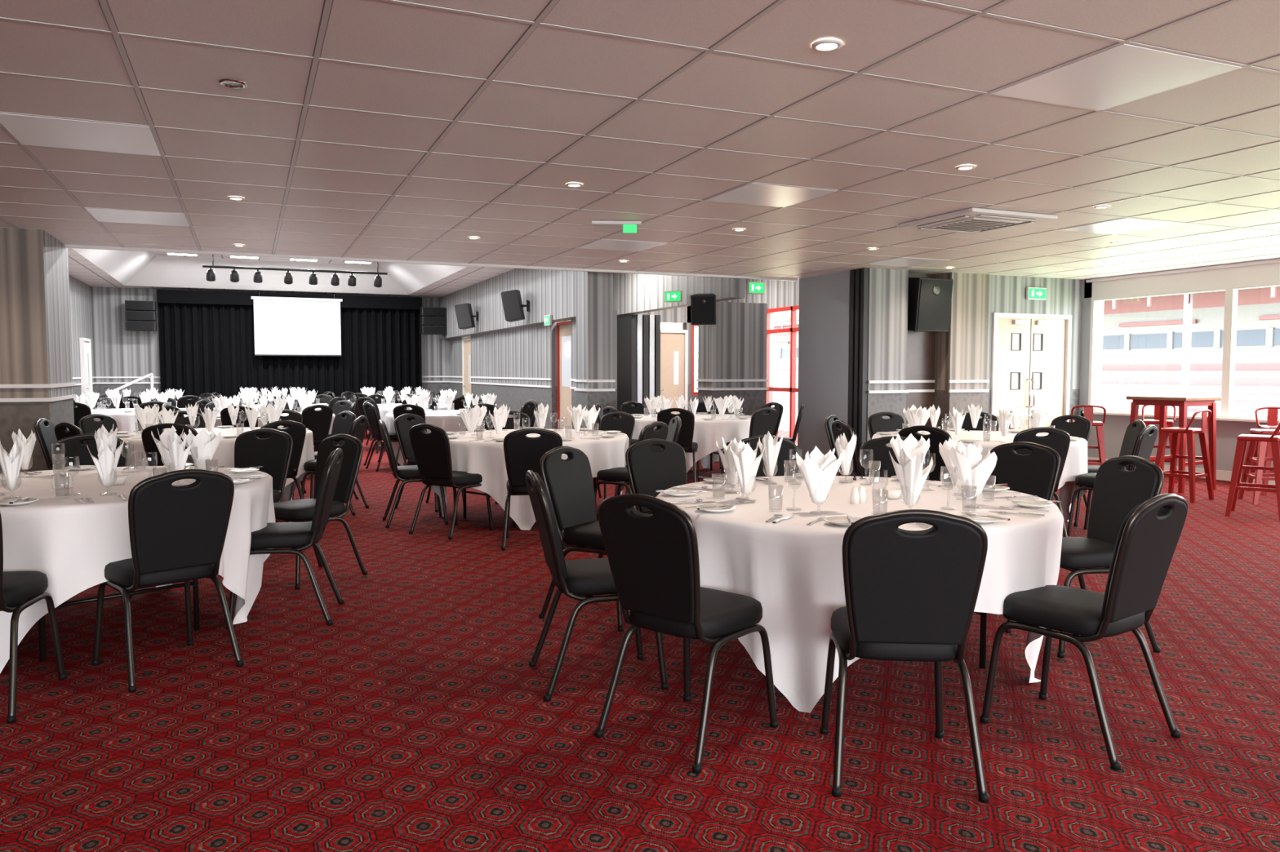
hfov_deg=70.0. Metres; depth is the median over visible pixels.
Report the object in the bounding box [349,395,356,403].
dining chair
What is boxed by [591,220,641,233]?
exit sign
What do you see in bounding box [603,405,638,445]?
dining chair
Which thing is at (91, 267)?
ceiling
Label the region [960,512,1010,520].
knife
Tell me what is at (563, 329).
door
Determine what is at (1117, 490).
dining chair
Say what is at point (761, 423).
dining chair
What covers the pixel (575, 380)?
trim
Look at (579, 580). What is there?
dining chair
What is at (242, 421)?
dining chair
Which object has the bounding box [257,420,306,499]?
dining chair
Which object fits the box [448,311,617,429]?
wall
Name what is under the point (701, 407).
dining chair
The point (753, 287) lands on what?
exit sign
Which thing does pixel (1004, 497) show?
spoon
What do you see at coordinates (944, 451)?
napkin
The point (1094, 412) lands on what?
window sill
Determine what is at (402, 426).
dining chair
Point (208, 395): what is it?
dining chair
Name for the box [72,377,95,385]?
trim
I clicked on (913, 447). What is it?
napkin
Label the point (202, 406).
dining chair
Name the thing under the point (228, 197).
recessed light
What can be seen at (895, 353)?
wall
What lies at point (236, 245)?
recessed light
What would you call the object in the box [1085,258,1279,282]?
trim
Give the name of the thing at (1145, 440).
dining chair
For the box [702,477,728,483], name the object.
plate
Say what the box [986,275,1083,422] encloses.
wall
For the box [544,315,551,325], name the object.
exit sign
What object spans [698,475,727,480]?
knife
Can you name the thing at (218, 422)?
banquet table
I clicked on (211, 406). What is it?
dining chair
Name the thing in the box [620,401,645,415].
dining chair
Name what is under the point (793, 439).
dining chair
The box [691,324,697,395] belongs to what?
window
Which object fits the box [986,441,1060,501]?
dining chair
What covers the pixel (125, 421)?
banquet table
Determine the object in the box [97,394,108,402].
dining chair
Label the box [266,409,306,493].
dining chair
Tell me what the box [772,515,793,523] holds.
knife
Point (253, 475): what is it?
knife
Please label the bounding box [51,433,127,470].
dining chair
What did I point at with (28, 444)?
napkin
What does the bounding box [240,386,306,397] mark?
place settings
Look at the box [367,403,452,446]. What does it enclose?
banquet table
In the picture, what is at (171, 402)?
dining chair
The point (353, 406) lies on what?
dining chair
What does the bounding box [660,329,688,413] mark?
door
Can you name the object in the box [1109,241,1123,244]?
recessed light
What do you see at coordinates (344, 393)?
dining chair
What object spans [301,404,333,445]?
dining chair
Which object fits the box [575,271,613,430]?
column
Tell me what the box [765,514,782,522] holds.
spoon
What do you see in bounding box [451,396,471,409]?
dining chair
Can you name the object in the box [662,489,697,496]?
plate
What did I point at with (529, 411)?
dining chair
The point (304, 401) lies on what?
place settings
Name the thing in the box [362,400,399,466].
dining chair
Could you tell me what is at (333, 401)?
dining chair
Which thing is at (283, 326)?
projection screen
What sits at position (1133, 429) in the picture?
dining chair
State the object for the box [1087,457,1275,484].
baseboard
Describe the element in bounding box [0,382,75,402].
trim
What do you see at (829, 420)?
dining chair
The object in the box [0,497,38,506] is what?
plate
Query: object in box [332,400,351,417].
dining chair
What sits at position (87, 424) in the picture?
dining chair
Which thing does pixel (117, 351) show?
wall
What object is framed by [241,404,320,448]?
banquet table
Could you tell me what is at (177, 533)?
dining chair
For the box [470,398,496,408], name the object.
dining chair
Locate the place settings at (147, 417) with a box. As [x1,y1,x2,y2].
[115,402,308,439]
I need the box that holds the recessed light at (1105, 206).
[1093,204,1110,208]
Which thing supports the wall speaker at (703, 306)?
attached to the bulkhead
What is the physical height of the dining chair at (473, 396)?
0.938 m
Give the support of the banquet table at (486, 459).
on the floor
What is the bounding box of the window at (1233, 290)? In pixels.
[1224,281,1279,420]
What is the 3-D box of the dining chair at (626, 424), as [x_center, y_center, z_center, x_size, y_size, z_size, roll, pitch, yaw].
[-0.375,0.328,9.524,0.492,0.938,0.571,2,4,34]
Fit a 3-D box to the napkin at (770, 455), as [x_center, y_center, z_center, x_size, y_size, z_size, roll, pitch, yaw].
[0.685,0.163,4.809,0.108,0.284,0.193,0,3,-4]
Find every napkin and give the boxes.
[0,440,24,498]
[11,428,35,477]
[87,435,124,494]
[94,424,117,444]
[151,425,183,472]
[160,432,193,484]
[182,428,221,470]
[715,437,750,492]
[729,440,764,502]
[758,431,782,483]
[795,445,843,513]
[835,431,857,483]
[888,448,933,505]
[889,433,929,464]
[938,437,982,495]
[949,441,997,507]
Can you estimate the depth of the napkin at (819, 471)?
3.80 m
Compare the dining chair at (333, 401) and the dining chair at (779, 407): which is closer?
the dining chair at (779, 407)
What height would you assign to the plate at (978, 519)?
0.017 m
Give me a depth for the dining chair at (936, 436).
7.21 m
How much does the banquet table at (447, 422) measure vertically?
0.765 m
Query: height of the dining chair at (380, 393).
0.938 m
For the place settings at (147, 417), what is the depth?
8.54 m
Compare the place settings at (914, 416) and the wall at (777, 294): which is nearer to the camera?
the place settings at (914, 416)
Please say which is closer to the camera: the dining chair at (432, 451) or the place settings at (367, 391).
the dining chair at (432, 451)
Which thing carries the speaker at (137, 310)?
attached to the wall at (117, 351)
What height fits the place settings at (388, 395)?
0.286 m
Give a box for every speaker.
[124,300,156,331]
[420,306,446,334]
[454,302,477,329]
[501,289,528,322]
[690,293,716,324]
[907,277,953,332]
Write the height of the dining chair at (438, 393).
0.938 m
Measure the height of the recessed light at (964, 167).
0.010 m
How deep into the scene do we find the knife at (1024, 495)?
4.30 m
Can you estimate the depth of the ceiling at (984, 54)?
4.96 m
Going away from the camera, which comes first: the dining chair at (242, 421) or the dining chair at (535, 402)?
the dining chair at (242, 421)
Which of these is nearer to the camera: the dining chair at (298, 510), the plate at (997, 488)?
the plate at (997, 488)
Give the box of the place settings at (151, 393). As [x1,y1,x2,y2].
[104,387,184,402]
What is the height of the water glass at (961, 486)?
0.111 m
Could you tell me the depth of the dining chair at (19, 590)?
3.71 m
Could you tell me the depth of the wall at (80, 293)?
18.98 m
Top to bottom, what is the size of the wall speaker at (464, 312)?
0.557 m
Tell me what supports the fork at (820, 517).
on the banquet table at (793, 567)
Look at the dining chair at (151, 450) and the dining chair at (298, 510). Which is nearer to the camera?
the dining chair at (298, 510)
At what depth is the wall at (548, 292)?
17.10 m
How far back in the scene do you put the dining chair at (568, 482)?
5.08 m
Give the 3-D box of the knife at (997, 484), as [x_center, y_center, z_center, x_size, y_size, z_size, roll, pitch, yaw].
[1.750,0.298,4.574,0.220,0.007,0.019,-1,4,-22]
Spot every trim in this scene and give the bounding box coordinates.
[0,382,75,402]
[64,244,797,281]
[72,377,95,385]
[95,376,447,383]
[447,376,576,389]
[573,379,615,391]
[696,379,768,462]
[867,380,989,393]
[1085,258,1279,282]
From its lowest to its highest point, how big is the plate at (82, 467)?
0.017 m
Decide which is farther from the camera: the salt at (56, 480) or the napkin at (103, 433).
the napkin at (103, 433)
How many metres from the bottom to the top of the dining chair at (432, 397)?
0.938 m
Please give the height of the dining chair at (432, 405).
0.938 m
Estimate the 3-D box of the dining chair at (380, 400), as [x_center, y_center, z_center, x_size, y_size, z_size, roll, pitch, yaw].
[-4.712,-0.112,16.878,0.571,0.938,0.492,3,4,37]
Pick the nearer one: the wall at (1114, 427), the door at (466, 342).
the wall at (1114, 427)
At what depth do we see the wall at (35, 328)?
8.57 m
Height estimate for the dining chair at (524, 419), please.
0.938 m
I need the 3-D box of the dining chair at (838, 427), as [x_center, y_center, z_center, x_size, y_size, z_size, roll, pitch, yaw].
[2.024,0.412,8.124,0.571,0.938,0.492,-1,3,-9]
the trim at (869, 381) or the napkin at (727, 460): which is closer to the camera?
the napkin at (727, 460)
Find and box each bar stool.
[1071,404,1106,466]
[1142,404,1177,483]
[1155,409,1213,502]
[1225,422,1279,520]
[1237,428,1279,504]
[1246,406,1279,496]
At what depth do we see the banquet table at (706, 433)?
11.15 m
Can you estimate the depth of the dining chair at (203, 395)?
18.14 m
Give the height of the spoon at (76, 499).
0.008 m
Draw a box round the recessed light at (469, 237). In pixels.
[467,236,479,239]
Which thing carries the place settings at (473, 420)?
on the banquet table at (486, 459)
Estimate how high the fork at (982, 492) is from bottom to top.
0.007 m
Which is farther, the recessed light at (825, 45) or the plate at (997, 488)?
the plate at (997, 488)
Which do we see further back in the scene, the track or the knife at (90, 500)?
the track
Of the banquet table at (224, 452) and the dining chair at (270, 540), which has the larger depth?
the banquet table at (224, 452)
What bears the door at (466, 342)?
in the wall at (526, 352)
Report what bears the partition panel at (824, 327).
on the floor
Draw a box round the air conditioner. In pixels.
[897,207,1057,234]
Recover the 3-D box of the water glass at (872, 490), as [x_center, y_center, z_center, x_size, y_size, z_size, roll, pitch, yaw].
[0.971,0.314,3.698,0.064,0.111,0.063,-1,4,-23]
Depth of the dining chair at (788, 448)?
6.06 m
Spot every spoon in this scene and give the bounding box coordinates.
[73,497,84,503]
[232,475,264,478]
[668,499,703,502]
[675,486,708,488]
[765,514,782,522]
[913,522,928,528]
[997,511,1039,516]
[1004,497,1039,498]
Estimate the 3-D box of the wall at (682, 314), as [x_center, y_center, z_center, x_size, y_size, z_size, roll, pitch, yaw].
[0.000,-1.319,17.469,3.800,3.270,0.200,-1,4,-23]
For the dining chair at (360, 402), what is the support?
on the floor
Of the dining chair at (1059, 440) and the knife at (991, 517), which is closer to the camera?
the knife at (991, 517)
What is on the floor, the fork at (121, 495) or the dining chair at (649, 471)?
the dining chair at (649, 471)
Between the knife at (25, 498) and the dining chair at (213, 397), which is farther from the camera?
the dining chair at (213, 397)
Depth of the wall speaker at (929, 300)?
12.06 m
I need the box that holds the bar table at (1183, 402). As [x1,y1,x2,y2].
[1126,395,1222,493]
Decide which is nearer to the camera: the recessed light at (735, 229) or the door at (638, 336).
the recessed light at (735, 229)
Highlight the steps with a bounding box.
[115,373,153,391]
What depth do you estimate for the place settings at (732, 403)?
11.79 m
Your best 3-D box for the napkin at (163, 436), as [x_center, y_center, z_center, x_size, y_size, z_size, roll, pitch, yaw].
[-2.771,0.132,5.372,0.109,0.279,0.193,1,3,9]
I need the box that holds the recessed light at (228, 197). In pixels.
[226,196,244,199]
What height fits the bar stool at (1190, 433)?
0.961 m
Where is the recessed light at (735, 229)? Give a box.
[732,228,746,231]
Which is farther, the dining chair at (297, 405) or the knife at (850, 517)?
the dining chair at (297, 405)
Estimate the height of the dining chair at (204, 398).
0.938 m
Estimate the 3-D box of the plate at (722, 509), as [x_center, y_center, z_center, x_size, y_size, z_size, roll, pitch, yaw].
[0.322,0.352,3.884,0.170,0.017,0.170,-1,4,-23]
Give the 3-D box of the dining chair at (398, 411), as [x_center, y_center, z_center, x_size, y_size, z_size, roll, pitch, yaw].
[-2.982,0.166,12.240,0.492,0.938,0.571,1,3,11]
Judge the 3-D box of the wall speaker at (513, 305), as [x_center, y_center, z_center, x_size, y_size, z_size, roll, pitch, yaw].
[-2.213,-2.132,16.234,0.451,0.557,0.340,0,3,5]
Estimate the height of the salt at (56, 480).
0.076 m
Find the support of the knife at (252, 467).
on the plate at (248, 470)
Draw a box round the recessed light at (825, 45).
[811,39,842,51]
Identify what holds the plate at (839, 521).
on the banquet table at (793, 567)
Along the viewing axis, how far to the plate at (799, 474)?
5.14 m
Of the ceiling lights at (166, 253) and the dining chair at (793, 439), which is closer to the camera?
the dining chair at (793, 439)
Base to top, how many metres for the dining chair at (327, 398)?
0.938 m
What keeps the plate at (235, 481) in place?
on the banquet table at (68, 540)
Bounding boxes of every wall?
[0,227,74,474]
[68,275,94,399]
[91,286,471,399]
[440,268,575,339]
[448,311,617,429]
[563,272,730,412]
[697,302,767,415]
[730,279,799,407]
[866,267,990,441]
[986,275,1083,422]
[1079,257,1279,474]
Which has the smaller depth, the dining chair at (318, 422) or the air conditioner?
the air conditioner
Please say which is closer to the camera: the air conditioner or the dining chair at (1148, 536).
the dining chair at (1148, 536)
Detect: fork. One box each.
[116,493,126,500]
[226,473,260,475]
[806,516,826,525]
[982,492,1020,493]
[999,506,1048,511]
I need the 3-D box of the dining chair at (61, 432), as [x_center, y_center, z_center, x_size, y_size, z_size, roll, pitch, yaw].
[-4.681,0.423,7.936,0.492,0.938,0.571,2,4,33]
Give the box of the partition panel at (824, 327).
[797,271,850,471]
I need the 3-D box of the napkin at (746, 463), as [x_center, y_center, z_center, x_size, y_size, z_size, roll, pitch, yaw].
[0.483,0.204,4.128,0.109,0.283,0.191,2,4,36]
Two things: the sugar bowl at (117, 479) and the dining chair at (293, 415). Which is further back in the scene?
the dining chair at (293, 415)
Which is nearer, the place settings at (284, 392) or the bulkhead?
the bulkhead
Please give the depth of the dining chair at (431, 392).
20.36 m
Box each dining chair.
[0,512,66,724]
[34,417,57,470]
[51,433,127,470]
[54,422,87,444]
[73,402,91,427]
[78,413,118,444]
[92,469,243,693]
[93,397,119,408]
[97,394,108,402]
[119,395,142,408]
[133,400,167,431]
[141,423,197,466]
[150,397,176,407]
[160,405,184,417]
[160,410,205,428]
[161,403,173,411]
[177,395,198,408]
[193,399,208,414]
[195,397,210,403]
[198,392,208,398]
[205,401,217,412]
[206,393,214,399]
[207,395,219,402]
[220,405,257,427]
[226,398,242,412]
[226,448,344,629]
[234,428,293,522]
[253,394,275,404]
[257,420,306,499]
[266,400,296,410]
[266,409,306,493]
[273,434,367,589]
[281,398,300,412]
[292,411,358,500]
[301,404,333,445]
[301,415,368,515]
[311,394,332,404]
[314,402,355,451]
[328,396,345,408]
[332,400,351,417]
[341,391,354,399]
[343,395,377,449]
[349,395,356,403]
[350,393,372,440]
[356,396,382,453]
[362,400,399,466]
[364,402,404,471]
[365,394,386,445]
[375,391,384,398]
[378,419,448,528]
[391,393,412,404]
[392,404,425,463]
[394,413,463,511]
[401,400,409,409]
[408,423,493,539]
[415,400,437,410]
[417,394,436,403]
[426,390,435,395]
[434,392,440,403]
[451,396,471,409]
[459,394,475,400]
[469,403,497,430]
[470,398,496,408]
[488,410,530,504]
[501,427,565,551]
[520,401,534,422]
[525,400,538,426]
[525,470,668,702]
[538,446,623,631]
[594,421,668,508]
[595,403,603,431]
[595,411,635,499]
[595,493,778,773]
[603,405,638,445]
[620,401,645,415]
[625,416,681,493]
[625,439,687,514]
[657,408,700,482]
[690,400,724,469]
[720,407,777,477]
[737,435,798,478]
[762,402,783,435]
[778,404,804,472]
[819,509,989,803]
[824,414,860,475]
[831,419,860,476]
[859,435,929,479]
[867,412,905,439]
[897,425,952,482]
[961,412,999,431]
[980,493,1187,770]
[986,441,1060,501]
[1004,455,1164,657]
[1013,426,1070,537]
[1049,414,1091,512]
[1066,424,1157,536]
[1073,419,1145,526]
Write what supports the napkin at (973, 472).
on the banquet table at (793, 567)
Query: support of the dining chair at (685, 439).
on the floor
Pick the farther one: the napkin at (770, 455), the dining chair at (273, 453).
the dining chair at (273, 453)
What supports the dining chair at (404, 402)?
on the floor
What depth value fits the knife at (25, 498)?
4.04 m
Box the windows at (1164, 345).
[773,286,1279,431]
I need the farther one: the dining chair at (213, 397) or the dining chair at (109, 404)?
the dining chair at (213, 397)
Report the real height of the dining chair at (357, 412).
0.938 m
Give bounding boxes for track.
[848,267,869,457]
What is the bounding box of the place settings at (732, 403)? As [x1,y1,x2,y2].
[631,394,751,420]
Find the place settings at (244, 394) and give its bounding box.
[238,389,328,408]
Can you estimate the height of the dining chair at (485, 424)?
0.938 m
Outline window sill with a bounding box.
[1082,411,1279,423]
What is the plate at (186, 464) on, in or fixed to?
on the banquet table at (68, 540)
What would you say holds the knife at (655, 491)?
on the plate at (673, 494)
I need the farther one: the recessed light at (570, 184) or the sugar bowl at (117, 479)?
the recessed light at (570, 184)
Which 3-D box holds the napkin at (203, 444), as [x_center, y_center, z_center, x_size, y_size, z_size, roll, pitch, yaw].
[-2.435,0.149,5.086,0.192,0.278,0.109,-3,5,-44]
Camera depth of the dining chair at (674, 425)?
8.62 m
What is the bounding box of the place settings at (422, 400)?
[389,392,497,415]
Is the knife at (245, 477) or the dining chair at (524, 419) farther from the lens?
the dining chair at (524, 419)
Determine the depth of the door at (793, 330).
16.14 m
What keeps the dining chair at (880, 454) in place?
on the floor
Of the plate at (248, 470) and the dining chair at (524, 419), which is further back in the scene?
the dining chair at (524, 419)
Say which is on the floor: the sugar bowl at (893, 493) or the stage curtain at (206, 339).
the stage curtain at (206, 339)
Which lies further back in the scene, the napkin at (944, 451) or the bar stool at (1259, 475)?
the bar stool at (1259, 475)
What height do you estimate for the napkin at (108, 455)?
0.284 m
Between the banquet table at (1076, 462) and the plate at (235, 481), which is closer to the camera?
the plate at (235, 481)
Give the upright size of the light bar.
0.647 m
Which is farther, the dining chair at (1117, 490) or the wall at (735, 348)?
the wall at (735, 348)
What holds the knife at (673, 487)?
on the banquet table at (793, 567)
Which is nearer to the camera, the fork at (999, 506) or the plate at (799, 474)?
the fork at (999, 506)
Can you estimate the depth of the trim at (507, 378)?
18.12 m
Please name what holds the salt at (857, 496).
on the banquet table at (793, 567)
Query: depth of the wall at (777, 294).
16.69 m
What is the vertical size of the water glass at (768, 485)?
0.111 m
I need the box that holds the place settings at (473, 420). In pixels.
[445,402,625,441]
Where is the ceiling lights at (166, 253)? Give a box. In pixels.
[165,252,373,263]
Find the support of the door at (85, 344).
in the wall at (80, 293)
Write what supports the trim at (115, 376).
attached to the wall at (117, 351)
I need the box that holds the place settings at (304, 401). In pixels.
[211,393,314,417]
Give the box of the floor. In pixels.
[0,429,1279,851]
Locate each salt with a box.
[51,472,72,488]
[849,485,866,504]
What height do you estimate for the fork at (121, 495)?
0.007 m
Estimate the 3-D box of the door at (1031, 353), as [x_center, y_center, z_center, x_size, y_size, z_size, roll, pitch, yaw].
[5.543,-0.505,13.053,1.460,2.170,0.160,-1,4,-23]
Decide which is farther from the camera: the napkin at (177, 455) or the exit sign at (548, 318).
the exit sign at (548, 318)
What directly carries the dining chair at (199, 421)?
on the floor
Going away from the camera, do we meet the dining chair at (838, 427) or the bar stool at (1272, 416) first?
the dining chair at (838, 427)
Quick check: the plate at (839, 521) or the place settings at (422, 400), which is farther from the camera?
the place settings at (422, 400)
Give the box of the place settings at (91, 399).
[73,391,186,413]
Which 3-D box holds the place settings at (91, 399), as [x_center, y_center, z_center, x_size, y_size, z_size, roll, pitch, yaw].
[-7.867,-0.382,13.932,1.768,0.285,1.740,3,4,37]
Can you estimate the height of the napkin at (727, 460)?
0.276 m
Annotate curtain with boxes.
[156,289,422,400]
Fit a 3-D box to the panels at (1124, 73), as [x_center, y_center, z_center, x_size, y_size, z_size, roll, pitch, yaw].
[1.222,-1.652,5.407,8.940,0.005,9.687,-1,4,-23]
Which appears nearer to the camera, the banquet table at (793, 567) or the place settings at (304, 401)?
the banquet table at (793, 567)
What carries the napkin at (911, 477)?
on the banquet table at (793, 567)
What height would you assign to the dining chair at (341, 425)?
0.938 m
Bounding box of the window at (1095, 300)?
[1088,285,1229,417]
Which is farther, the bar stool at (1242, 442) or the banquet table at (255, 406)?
the banquet table at (255, 406)
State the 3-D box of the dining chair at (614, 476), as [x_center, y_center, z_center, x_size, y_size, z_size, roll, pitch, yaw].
[-0.085,0.419,8.000,0.571,0.938,0.492,2,4,31]
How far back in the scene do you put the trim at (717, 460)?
13.88 m
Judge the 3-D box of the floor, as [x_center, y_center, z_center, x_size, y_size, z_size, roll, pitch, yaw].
[-1.491,0.806,10.144,17.600,0.100,28.700,-1,4,-23]
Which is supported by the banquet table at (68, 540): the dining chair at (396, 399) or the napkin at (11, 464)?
the napkin at (11, 464)
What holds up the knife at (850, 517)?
on the plate at (839, 521)
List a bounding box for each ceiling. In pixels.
[0,0,1279,279]
[67,248,514,297]
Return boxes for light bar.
[202,254,387,287]
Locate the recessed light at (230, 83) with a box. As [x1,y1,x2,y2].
[217,79,247,88]
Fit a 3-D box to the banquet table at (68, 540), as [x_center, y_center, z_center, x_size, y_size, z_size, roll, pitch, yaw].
[-2.942,0.687,4.890,1.845,0.765,1.851,3,5,43]
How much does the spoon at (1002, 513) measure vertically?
0.008 m
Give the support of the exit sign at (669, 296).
attached to the bulkhead
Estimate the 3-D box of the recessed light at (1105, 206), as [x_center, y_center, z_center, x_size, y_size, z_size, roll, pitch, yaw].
[3.728,-1.766,7.381,0.124,0.010,0.124,-1,4,-23]
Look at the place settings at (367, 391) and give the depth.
19.03 m
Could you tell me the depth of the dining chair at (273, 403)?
13.65 m
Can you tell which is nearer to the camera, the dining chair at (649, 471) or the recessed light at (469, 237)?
the dining chair at (649, 471)
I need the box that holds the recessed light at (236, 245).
[232,244,244,246]
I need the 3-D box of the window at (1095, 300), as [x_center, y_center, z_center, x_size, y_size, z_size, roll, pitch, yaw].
[6.935,-0.978,12.303,0.090,1.635,2.020,-1,4,-23]
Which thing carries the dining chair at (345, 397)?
on the floor
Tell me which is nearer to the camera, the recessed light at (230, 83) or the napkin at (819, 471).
the napkin at (819, 471)
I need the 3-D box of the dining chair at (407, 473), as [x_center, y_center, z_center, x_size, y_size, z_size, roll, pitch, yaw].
[-2.046,0.406,8.226,0.571,0.938,0.492,-1,4,-19]
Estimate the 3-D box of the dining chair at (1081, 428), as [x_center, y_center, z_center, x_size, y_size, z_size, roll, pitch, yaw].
[4.024,0.365,8.910,0.571,0.938,0.492,-2,4,-28]
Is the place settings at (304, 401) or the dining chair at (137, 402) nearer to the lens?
the place settings at (304, 401)
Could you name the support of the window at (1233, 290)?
in the wall at (1114, 427)
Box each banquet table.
[0,466,275,673]
[90,408,187,431]
[116,427,314,501]
[205,412,335,446]
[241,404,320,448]
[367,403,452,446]
[384,409,514,466]
[431,429,629,530]
[631,413,751,471]
[655,475,1063,712]
[871,430,1087,521]
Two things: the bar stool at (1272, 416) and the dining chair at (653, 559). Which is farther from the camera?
the bar stool at (1272, 416)
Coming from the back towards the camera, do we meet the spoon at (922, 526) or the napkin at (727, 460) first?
the napkin at (727, 460)
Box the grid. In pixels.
[0,0,1279,279]
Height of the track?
2.690 m
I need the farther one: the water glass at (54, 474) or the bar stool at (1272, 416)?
the bar stool at (1272, 416)
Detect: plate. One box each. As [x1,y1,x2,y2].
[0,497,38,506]
[64,465,95,470]
[163,463,193,467]
[227,468,259,473]
[231,479,253,484]
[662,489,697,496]
[695,504,735,512]
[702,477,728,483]
[793,472,802,477]
[823,516,861,526]
[958,514,1001,523]
[982,484,1009,491]
[1011,499,1053,507]
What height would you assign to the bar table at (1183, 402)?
1.070 m
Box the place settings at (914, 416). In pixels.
[876,403,1081,443]
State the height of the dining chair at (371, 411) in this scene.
0.938 m
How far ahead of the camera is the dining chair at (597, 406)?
12.05 m
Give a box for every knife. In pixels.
[8,496,29,503]
[86,497,93,503]
[224,466,262,471]
[231,475,266,478]
[231,477,260,479]
[655,490,702,492]
[671,486,715,489]
[671,501,715,504]
[697,504,736,510]
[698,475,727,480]
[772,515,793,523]
[847,515,854,524]
[916,522,933,527]
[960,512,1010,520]
[984,484,1008,486]
[988,511,1044,515]
[991,495,1037,497]
[1006,500,1061,502]
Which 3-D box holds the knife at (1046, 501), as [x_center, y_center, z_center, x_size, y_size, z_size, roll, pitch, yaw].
[1.735,0.330,4.031,0.220,0.007,0.019,1,4,18]
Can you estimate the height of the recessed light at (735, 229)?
0.010 m
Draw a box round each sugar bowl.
[111,475,128,484]
[882,487,902,498]
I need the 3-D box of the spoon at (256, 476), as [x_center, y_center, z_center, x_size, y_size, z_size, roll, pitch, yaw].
[-2.186,0.284,5.107,0.168,0.008,0.040,-2,4,-27]
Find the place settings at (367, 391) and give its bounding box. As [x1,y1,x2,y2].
[349,386,422,399]
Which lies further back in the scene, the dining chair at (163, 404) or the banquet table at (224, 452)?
the dining chair at (163, 404)
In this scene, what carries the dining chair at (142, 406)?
on the floor
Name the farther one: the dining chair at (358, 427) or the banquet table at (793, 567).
the dining chair at (358, 427)
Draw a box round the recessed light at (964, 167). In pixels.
[955,164,975,170]
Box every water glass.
[53,474,69,497]
[768,484,782,511]
[868,462,880,482]
[871,489,888,512]
[960,485,977,512]
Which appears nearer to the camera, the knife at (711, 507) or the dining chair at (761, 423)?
the knife at (711, 507)
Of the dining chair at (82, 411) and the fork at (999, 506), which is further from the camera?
the dining chair at (82, 411)
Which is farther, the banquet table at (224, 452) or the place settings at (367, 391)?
the place settings at (367, 391)
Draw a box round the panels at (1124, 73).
[0,44,1241,266]
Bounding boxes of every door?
[79,337,93,405]
[462,337,471,395]
[556,320,571,429]
[617,314,660,414]
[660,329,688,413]
[766,305,799,447]
[990,312,1071,434]
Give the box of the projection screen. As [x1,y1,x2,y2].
[251,290,342,356]
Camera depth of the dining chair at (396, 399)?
18.07 m
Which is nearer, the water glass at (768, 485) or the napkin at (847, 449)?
the water glass at (768, 485)
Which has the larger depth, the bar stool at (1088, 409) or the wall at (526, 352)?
the wall at (526, 352)
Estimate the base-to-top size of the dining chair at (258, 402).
0.938 m
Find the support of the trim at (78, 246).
attached to the wall at (80, 293)
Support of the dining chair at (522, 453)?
on the floor
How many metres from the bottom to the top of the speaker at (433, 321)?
0.670 m
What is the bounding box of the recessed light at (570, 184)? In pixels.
[565,182,582,186]
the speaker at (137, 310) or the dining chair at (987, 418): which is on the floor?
the dining chair at (987, 418)
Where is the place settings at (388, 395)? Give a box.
[377,388,457,406]
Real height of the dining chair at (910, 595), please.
0.938 m
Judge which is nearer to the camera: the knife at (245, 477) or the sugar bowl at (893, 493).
the sugar bowl at (893, 493)
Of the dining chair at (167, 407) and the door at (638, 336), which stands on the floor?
the dining chair at (167, 407)
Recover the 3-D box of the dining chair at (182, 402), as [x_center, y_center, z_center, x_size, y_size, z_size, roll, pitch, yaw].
[-8.309,-0.092,16.556,0.571,0.938,0.492,2,4,30]
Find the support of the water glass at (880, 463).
on the banquet table at (793, 567)
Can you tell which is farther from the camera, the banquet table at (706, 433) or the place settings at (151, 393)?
the place settings at (151, 393)
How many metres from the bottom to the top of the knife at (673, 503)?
0.007 m
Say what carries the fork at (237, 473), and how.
on the banquet table at (68, 540)
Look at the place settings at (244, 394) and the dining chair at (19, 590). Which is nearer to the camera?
the dining chair at (19, 590)
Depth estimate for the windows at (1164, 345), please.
72.81 m
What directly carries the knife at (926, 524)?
on the banquet table at (793, 567)
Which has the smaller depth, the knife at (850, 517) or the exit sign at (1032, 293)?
the knife at (850, 517)
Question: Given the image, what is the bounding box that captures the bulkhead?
[613,272,744,315]
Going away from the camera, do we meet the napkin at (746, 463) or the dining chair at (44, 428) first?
the napkin at (746, 463)
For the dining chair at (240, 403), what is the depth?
14.65 m
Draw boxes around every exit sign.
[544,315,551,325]
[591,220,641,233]
[664,290,682,302]
[747,279,764,294]
[1026,287,1046,300]
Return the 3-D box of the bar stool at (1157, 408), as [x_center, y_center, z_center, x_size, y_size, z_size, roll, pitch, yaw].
[6.447,0.200,11.390,0.456,0.961,0.456,2,4,31]
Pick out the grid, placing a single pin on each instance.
(327, 6)
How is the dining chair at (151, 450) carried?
on the floor
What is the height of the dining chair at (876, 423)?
0.938 m
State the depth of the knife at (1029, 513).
3.78 m

